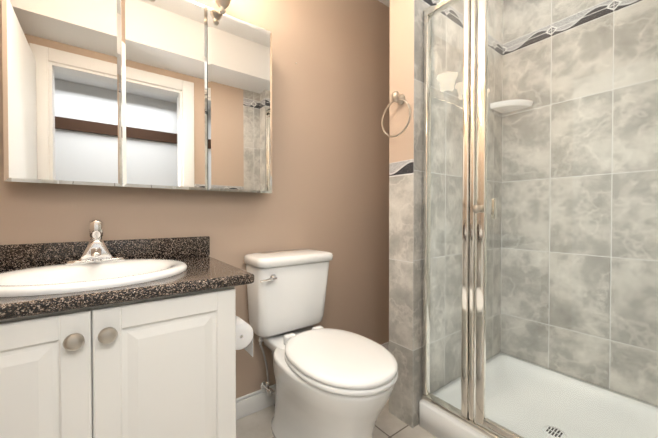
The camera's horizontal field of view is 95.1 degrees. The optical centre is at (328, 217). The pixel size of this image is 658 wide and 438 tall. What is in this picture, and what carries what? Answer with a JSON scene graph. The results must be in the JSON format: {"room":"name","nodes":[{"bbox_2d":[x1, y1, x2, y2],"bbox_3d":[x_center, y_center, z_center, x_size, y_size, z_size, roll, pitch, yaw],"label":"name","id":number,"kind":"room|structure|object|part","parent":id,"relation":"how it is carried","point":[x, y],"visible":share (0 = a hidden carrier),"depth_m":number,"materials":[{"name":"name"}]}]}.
{"room":"bathroom","nodes":[
{"label":"bathroom","id":0,"kind":"room"},
{"bbox_2d":[0,0,389,397],"bbox_3d":[-0.254,-0.236,1.654,2.680,2.400,0.120,-1,1,-37],"label":"wall","id":1,"kind":"structure","parent":0,"point":[330,147],"depth_m":1.66,"materials":[{"name":"beige paint"}]},
{"bbox_2d":[0,236,209,271],"bbox_3d":[-0.861,0.130,1.112,0.807,0.087,0.019,-1,1,-37],"label":"backsplash","id":2,"kind":"structure","parent":1,"relation":"attached to","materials":[{"name":"stone"}]},
{"bbox_2d":[2,0,271,193],"bbox_3d":[-0.651,-0.490,1.200,0.876,0.756,0.116,-1,1,-37],"label":"upper cabinet","id":3,"kind":"object","parent":1,"relation":"attached to","point":[175,95],"visible":1,"depth_m":1.09,"materials":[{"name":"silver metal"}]},
{"bbox_3d":[-0.856,-0.487,0.984,0.290,0.756,0.016,-1,1,-37],"label":"door","id":4,"kind":"part","parent":3,"relation":"part of","materials":[{"name":"silver metal"}]},
{"bbox_3d":[-0.621,-0.490,1.159,0.290,0.756,0.016,-1,1,-37],"label":"door","id":5,"kind":"part","parent":3,"relation":"part of","materials":[{"name":"silver metal"}]},
{"bbox_3d":[-0.387,-0.492,1.335,0.290,0.756,0.016,-1,1,-37],"label":"door","id":6,"kind":"part","parent":3,"relation":"part of","materials":[{"name":"silver metal"}]},
{"bbox_2d":[215,0,230,14],"bbox_3d":[-0.652,-0.967,1.119,0.630,0.274,0.236,-1,1,-37],"label":"sconce","id":7,"kind":"object","parent":1,"relation":"attached to","point":[223,5],"visible":0.98,"depth_m":1.22,"materials":[{"name":"silver metal"}]},
{"bbox_2d":[236,344,388,419],"bbox_3d":[0.091,0.920,1.843,1.678,0.085,0.014,-1,1,-37],"label":"baseboard","id":8,"kind":"structure","parent":1,"relation":"attached to","point":[253,404],"depth_m":1.49,"materials":[{"name":"white wood"}]},
{"bbox_2d":[236,342,388,401],"bbox_3d":[0.090,0.870,1.844,1.678,0.015,0.009,-1,1,-37],"label":"cap","id":9,"kind":"object","parent":8,"relation":"on","point":[258,391],"depth_m":1.50,"materials":[{"name":"white"}]},
{"bbox_2d":[236,399,436,437],"bbox_3d":[0.706,1.010,0.389,2.680,0.060,3.320,-1,1,-37],"label":"floor","id":10,"kind":"structure","parent":0,"point":[257,424],"depth_m":1.39,"materials":[{"name":"tile"}]},
{"bbox_2d":[0,219,253,437],"bbox_3d":[-0.688,0.490,0.926,0.855,0.966,0.532,-1,1,-37],"label":"bathroom vanity","id":11,"kind":"object","parent":10,"relation":"on","point":[129,338],"visible":1,"depth_m":0.80,"materials":[{"name":"white wood"}]},
{"bbox_3d":[-0.731,0.545,0.609,0.256,0.500,0.006,-1,1,-37],"label":"door panel","id":12,"kind":"part","parent":11,"relation":"part of","materials":[{"name":"white wood"}]},
{"bbox_3d":[-0.731,0.254,0.605,0.288,0.058,0.007,-1,1,-37],"label":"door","id":13,"kind":"part","parent":11,"relation":"part of","materials":[{"name":"white wood"}]},
{"bbox_3d":[-0.737,0.545,0.617,0.396,0.640,0.013,-1,1,-37],"label":"door","id":14,"kind":"part","parent":11,"relation":"part of","materials":[{"name":"white wood"}]},
{"bbox_3d":[-0.584,0.282,0.690,0.039,0.039,0.034,-1,1,-37],"label":"door knob","id":15,"kind":"part","parent":11,"relation":"part of","materials":[{"name":"silver metal"}]},
{"bbox_3d":[-0.596,0.544,0.710,0.058,0.640,0.007,-1,1,-37],"label":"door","id":16,"kind":"part","parent":11,"relation":"part of","materials":[{"name":"white wood"}]},
{"bbox_3d":[-0.547,0.543,0.747,0.058,0.640,0.007,-1,1,-37],"label":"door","id":17,"kind":"part","parent":11,"relation":"part of","materials":[{"name":"white wood"}]},
{"bbox_3d":[-0.534,0.282,0.727,0.039,0.039,0.034,-1,1,-37],"label":"door knob","id":18,"kind":"part","parent":11,"relation":"part of","materials":[{"name":"silver metal"}]},
{"bbox_3d":[-0.606,0.244,0.732,0.725,0.063,0.018,-1,1,-37],"label":"rail","id":19,"kind":"part","parent":11,"relation":"part of","materials":[{"name":"white wood"}]},
{"bbox_2d":[0,256,253,319],"bbox_3d":[-0.710,0.191,0.912,0.807,0.032,0.522,-1,1,-37],"label":"countertop","id":20,"kind":"structure","parent":11,"relation":"on","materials":[{"name":"stone"}]},
{"bbox_2d":[0,259,186,296],"bbox_3d":[-0.705,0.229,0.902,0.512,0.148,0.426,-1,1,-37],"label":"sink","id":21,"kind":"object","parent":20,"relation":"in","point":[76,276],"depth_m":0.89,"materials":[{"name":"white ceramic"}]},
{"bbox_2d":[65,219,124,264],"bbox_3d":[-0.779,0.080,1.009,0.164,0.149,0.148,-1,1,-37],"label":"faucet","id":22,"kind":"object","parent":20,"relation":"on","point":[96,252],"depth_m":1.03,"materials":[{"name":"silver metal"}]},
{"bbox_3d":[-0.436,0.542,0.842,0.350,0.640,0.013,-1,1,-37],"label":"door","id":23,"kind":"part","parent":11,"relation":"part of","materials":[{"name":"white wood"}]},
{"bbox_3d":[-0.430,0.251,0.831,0.242,0.058,0.007,-1,1,-37],"label":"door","id":24,"kind":"part","parent":11,"relation":"part of","materials":[{"name":"white wood"}]},
{"bbox_3d":[-0.430,0.542,0.834,0.210,0.500,0.006,-1,1,-37],"label":"door panel","id":25,"kind":"part","parent":11,"relation":"part of","materials":[{"name":"white wood"}]},
{"bbox_3d":[-0.314,0.541,0.921,0.058,0.640,0.007,-1,1,-37],"label":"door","id":26,"kind":"part","parent":11,"relation":"part of","materials":[{"name":"white wood"}]},
{"bbox_2d":[244,249,397,437],"bbox_3d":[-0.037,0.571,1.271,0.410,0.796,0.736,-1,1,-37],"label":"toilet","id":27,"kind":"object","parent":10,"relation":"on","point":[333,383],"visible":1,"depth_m":1.21,"materials":[{"name":"white ceramic"}]},
{"bbox_3d":[-0.258,0.264,1.286,0.079,0.016,0.025,-1,1,-37],"label":"lever arm","id":28,"kind":"part","parent":27,"relation":"part of"},
{"bbox_3d":[-0.197,0.384,1.486,0.385,0.334,0.196,-1,1,-37],"label":"tank","id":29,"kind":"part","parent":27,"relation":"part of","materials":[{"name":"white ceramic"}]},
{"bbox_3d":[-0.191,0.194,1.476,0.405,0.046,0.215,-1,1,-37],"label":"tank lid","id":30,"kind":"part","parent":27,"relation":"part of","materials":[{"name":"white ceramic"}]},
{"bbox_3d":[-0.012,0.766,1.244,0.378,0.406,0.645,-1,1,-37],"label":"bowl","id":31,"kind":"part","parent":27,"relation":"part of","materials":[{"name":"white ceramic"}]},
{"bbox_3d":[0.039,0.552,1.174,0.368,0.020,0.490,-1,1,-37],"label":"seat","id":32,"kind":"part","parent":27,"relation":"part of","materials":[{"name":"white plastic"}]},
{"bbox_3d":[0.038,0.526,1.174,0.366,0.029,0.489,-1,1,-37],"label":"seat lid","id":33,"kind":"part","parent":27,"relation":"part of","materials":[{"name":"white plastic"}]},
{"bbox_2d":[419,0,657,437],"bbox_3d":[0.999,0.004,1.311,0.847,1.930,0.831,-1,1,-37],"label":"shower","id":34,"kind":"object","parent":10,"relation":"on","point":[501,395],"visible":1,"depth_m":1.24,"materials":[{"name":"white glass"}]},
{"bbox_3d":[0.699,0.846,1.097,0.044,0.026,0.827,-1,1,-37],"label":"frame sill","id":35,"kind":"part","parent":34,"relation":"part of","materials":[{"name":"silver metal"}]},
{"bbox_3d":[0.574,-0.048,1.253,0.034,1.758,0.028,-1,1,-37],"label":"frame post","id":36,"kind":"part","parent":34,"relation":"part of","materials":[{"name":"silver metal"}]},
{"bbox_3d":[0.590,-0.048,1.231,0.026,1.758,0.022,-1,1,-37],"label":"frame post","id":37,"kind":"part","parent":34,"relation":"part of","materials":[{"name":"silver metal"}]},
{"bbox_3d":[0.586,-0.035,1.187,0.039,0.033,0.033,-1,1,-37],"label":"door knob","id":38,"kind":"part","parent":34,"relation":"part of","materials":[{"name":"silver metal"}]},
{"bbox_3d":[0.648,-0.035,1.185,0.018,0.080,0.014,-1,1,-37],"label":"door handle","id":39,"kind":"part","parent":34,"relation":"part of","materials":[{"name":"silver metal"}]},
{"bbox_3d":[0.772,0.813,0.999,0.020,0.026,0.504,-1,1,-37],"label":"door rail","id":40,"kind":"part","parent":34,"relation":"part of","materials":[{"name":"silver metal"}]},
{"bbox_2d":[419,352,657,437],"bbox_3d":[1.001,0.912,1.324,0.840,0.112,0.831,-1,1,-37],"label":"tray","id":41,"kind":"object","parent":34,"relation":"attached to","point":[439,422],"depth_m":1.43,"materials":[{"name":"white ceramic"}]},
{"bbox_2d":[378,0,389,7],"bbox_3d":[0.706,-1.460,0.359,2.680,0.080,3.320,-1,1,-37],"label":"ceiling","id":42,"kind":"structure","parent":0,"point":[386,2],"depth_m":2.02,"materials":[{"name":"white paint"}]},
{"bbox_2d":[389,0,502,427],"bbox_3d":[0.693,-0.236,1.692,0.880,2.400,0.145,-1,1,-37],"label":"wall","id":43,"kind":"structure","parent":0,"point":[405,264],"depth_m":1.47,"materials":[{"name":"grey tile"}]},
{"bbox_2d":[381,91,410,136],"bbox_3d":[0.319,-0.481,1.407,0.054,0.211,0.174,-1,1,-37],"label":"towel ring","id":44,"kind":"object","parent":43,"relation":"attached to","point":[398,98],"visible":1,"depth_m":1.39,"materials":[{"name":"silver metal"}]},
{"bbox_3d":[0.309,-0.561,1.399,0.030,0.050,0.037,-1,1,-37],"label":"knob","id":45,"kind":"part","parent":44,"relation":"part of","materials":[{"name":"silver metal"}]},
{"bbox_3d":[0.328,-0.558,1.414,0.030,0.048,0.048,-1,1,-37],"label":"plate","id":46,"kind":"part","parent":44,"relation":"part of","materials":[{"name":"silver metal"}]},
{"bbox_2d":[501,0,657,405],"bbox_3d":[1.414,-0.234,1.564,0.120,2.400,1.215,-1,1,-37],"label":"wall","id":47,"kind":"structure","parent":0,"point":[569,23],"depth_m":1.58,"materials":[{"name":"grey tile"}]},
{"bbox_2d":[490,99,532,113],"bbox_3d":[1.071,-0.662,1.770,0.172,0.030,0.172,-1,1,-37],"label":"soap shelf","id":48,"kind":"object","parent":47,"relation":"attached to","point":[495,106],"depth_m":1.75,"materials":[{"name":"white ceramic"}]}
]}

